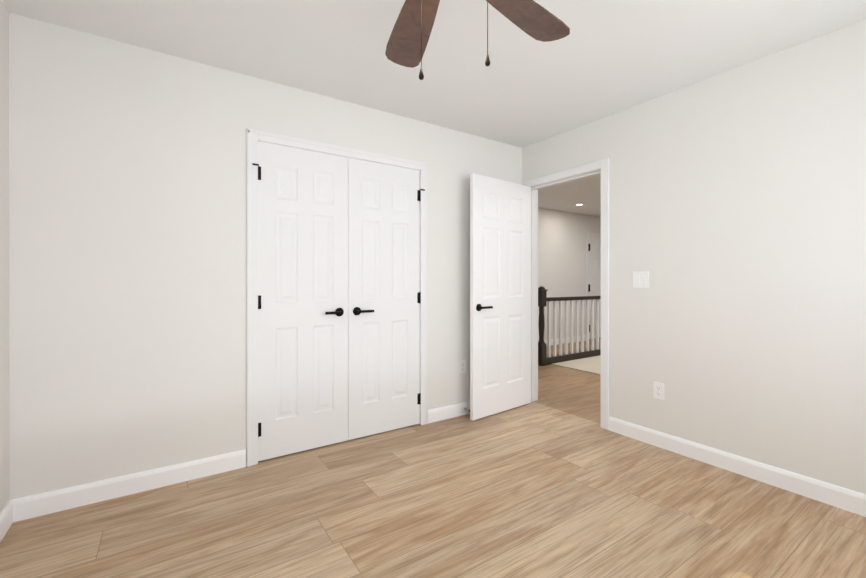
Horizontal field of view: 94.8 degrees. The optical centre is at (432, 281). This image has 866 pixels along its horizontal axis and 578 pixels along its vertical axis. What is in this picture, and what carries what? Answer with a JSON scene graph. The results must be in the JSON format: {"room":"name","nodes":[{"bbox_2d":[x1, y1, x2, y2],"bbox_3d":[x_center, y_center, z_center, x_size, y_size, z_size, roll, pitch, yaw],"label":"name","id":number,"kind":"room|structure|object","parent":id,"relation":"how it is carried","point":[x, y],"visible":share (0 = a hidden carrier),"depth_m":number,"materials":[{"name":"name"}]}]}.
{"room":"empty bedroom","nodes":[
{"label":"empty bedroom","id":0,"kind":"room"},
{"bbox_2d":[0,0,11,512],"bbox_3d":[-1.151,-0.066,0.489,0.120,2.440,3.270,0,0,-34],"label":"wall","id":1,"kind":"structure","parent":0,"point":[5,17],"depth_m":1.86,"materials":[{"name":"paint"}]},
{"bbox_2d":[0,499,15,541],"bbox_3d":[-1.112,1.102,0.553,0.014,0.105,3.270,0,0,-34],"label":"baseboard","id":2,"kind":"structure","parent":1,"relation":"attached to","point":[8,514],"depth_m":1.84,"materials":[{"name":"paint"}]},
{"bbox_2d":[12,13,523,499],"bbox_3d":[-0.671,-0.069,2.870,3.570,2.440,0.150,0,0,-34],"label":"wall","id":3,"kind":"structure","parent":0,"point":[129,161],"depth_m":2.20,"materials":[{"name":"paint"}]},
{"bbox_2d":[16,449,245,521],"bbox_3d":[-1.582,1.100,2.198,1.005,0.105,0.014,0,0,-34],"label":"baseboard","id":4,"kind":"structure","parent":3,"relation":"attached to","point":[29,507],"depth_m":2.14,"materials":[{"name":"paint"}]},
{"bbox_2d":[252,142,347,460],"bbox_3d":[-0.871,0.127,2.675,0.636,2.030,0.087,0,0,-34],"label":"closet door","id":5,"kind":"structure","parent":3,"relation":"in","point":[302,300],"depth_m":2.68,"materials":[{"name":"paint"}]},
{"bbox_2d":[246,128,427,466],"bbox_3d":[-0.637,0.099,2.899,1.342,2.105,0.142,0,0,-34],"label":"door frame","id":6,"kind":"structure","parent":3,"relation":"attached to","point":[255,137],"depth_m":2.50,"materials":[{"name":"paint"}]},
{"bbox_2d":[348,158,424,439],"bbox_3d":[-0.340,0.126,3.031,0.636,2.030,0.087,0,0,-34],"label":"closet door","id":7,"kind":"structure","parent":3,"relation":"in","point":[384,303],"depth_m":3.02,"materials":[{"name":"paint"}]},
{"bbox_2d":[428,401,469,422],"bbox_3d":[0.404,1.098,3.531,1.081,0.105,0.014,0,0,-34],"label":"baseboard","id":8,"kind":"structure","parent":3,"relation":"attached to","point":[455,410],"depth_m":3.34,"materials":[{"name":"paint"}]},
{"bbox_2d":[459,360,465,373],"bbox_3d":[0.259,0.736,3.436,0.070,0.114,0.008,0,0,-34],"label":"outlet","id":9,"kind":"object","parent":3,"relation":"attached to","point":[462,366],"visible":1,"depth_m":3.43,"materials":[{"name":"white plastic"}]},
{"bbox_2d":[0,338,865,577],"bbox_3d":[2.046,1.200,3.839,9.520,0.100,5.870,0,0,-34],"label":"floor","id":10,"kind":"structure","parent":0,"point":[533,490],"depth_m":1.94,"materials":[{"name":"brown wood"}]},
{"bbox_2d":[538,286,600,365],"bbox_3d":[3.082,0.604,6.527,3.952,1.085,0.116,0,0,-34],"label":"stair railing","id":11,"kind":"object","parent":10,"relation":"on","point":[544,300],"visible":0.4,"depth_m":5.73,"materials":[{"name":"black wood"}]},
{"bbox_2d":[552,355,600,374],"bbox_3d":[3.489,1.141,5.933,3.550,0.012,1.340,0,0,-34],"label":"rug","id":12,"kind":"object","parent":10,"relation":"on","point":[591,364],"visible":0.21,"depth_m":5.45,"materials":[{"name":"carpet"}]},
{"bbox_2d":[2,0,865,216],"bbox_3d":[2.046,-1.350,3.836,9.520,0.120,5.870,0,0,-34],"label":"ceiling","id":13,"kind":"structure","parent":0,"point":[603,58],"depth_m":2.19,"materials":[{"name":"paint"}]},
{"bbox_2d":[385,0,569,79],"bbox_3d":[0.068,-0.946,1.225,1.203,0.681,1.260,0,0,-34],"label":"fan","id":14,"kind":"object","parent":13,"relation":"hanging from","point":[408,40],"visible":1,"depth_m":1.53,"materials":[{"name":"brown wood"}]},
{"bbox_2d":[524,20,865,493],"bbox_3d":[1.262,-0.069,3.354,0.120,2.440,5.340,0,0,-34],"label":"wall","id":15,"kind":"structure","parent":0,"point":[738,226],"depth_m":2.38,"materials":[{"name":"paint"}]},
{"bbox_2d":[470,173,530,419],"bbox_3d":[0.627,0.125,3.504,0.769,2.030,0.162,0,0,-34],"label":"bedroom door","id":16,"kind":"structure","parent":15,"relation":"in","point":[500,295],"depth_m":3.47,"materials":[{"name":"paint"}]},
{"bbox_2d":[538,335,585,345],"bbox_3d":[1.401,1.094,6.667,3.800,0.105,0.014,0,0,-34],"label":"baseboard","id":17,"kind":"structure","parent":15,"relation":"attached to","point":[574,338],"depth_m":7.35,"materials":[{"name":"paint"}]},
{"bbox_2d":[522,158,608,429],"bbox_3d":[1.168,0.098,3.493,0.156,2.105,0.898,0,0,-34],"label":"door frame","id":18,"kind":"structure","parent":15,"relation":"attached to","point":[601,167],"depth_m":3.27,"materials":[{"name":"paint"}]},
{"bbox_2d":[588,236,600,338],"bbox_3d":[3.337,0.119,7.968,0.778,2.030,0.087,0,0,-34],"label":"hall door","id":19,"kind":"structure","parent":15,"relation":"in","point":[594,250],"depth_m":7.89,"materials":[{"name":"paint"}]},
{"bbox_2d":[633,271,648,287],"bbox_3d":[1.502,-0.014,2.880,0.010,0.116,0.116,0,0,-34],"label":"switch plate","id":20,"kind":"object","parent":15,"relation":"attached to","point":[640,279],"visible":1,"depth_m":2.87,"materials":[{"name":"white plastic"}]},
{"bbox_2d":[653,381,663,399],"bbox_3d":[1.574,0.761,2.776,0.008,0.114,0.070,0,0,-34],"label":"electrical outlet","id":21,"kind":"object","parent":15,"relation":"attached to","point":[658,390],"visible":1,"depth_m":2.77,"materials":[{"name":"white plastic"}]},
{"bbox_2d":[608,416,865,516],"bbox_3d":[2.020,1.100,2.105,0.014,0.105,2.359,0,0,-34],"label":"baseboard","id":22,"kind":"structure","parent":15,"relation":"attached to","point":[836,496],"depth_m":2.33,"materials":[{"name":"paint"}]}
]}

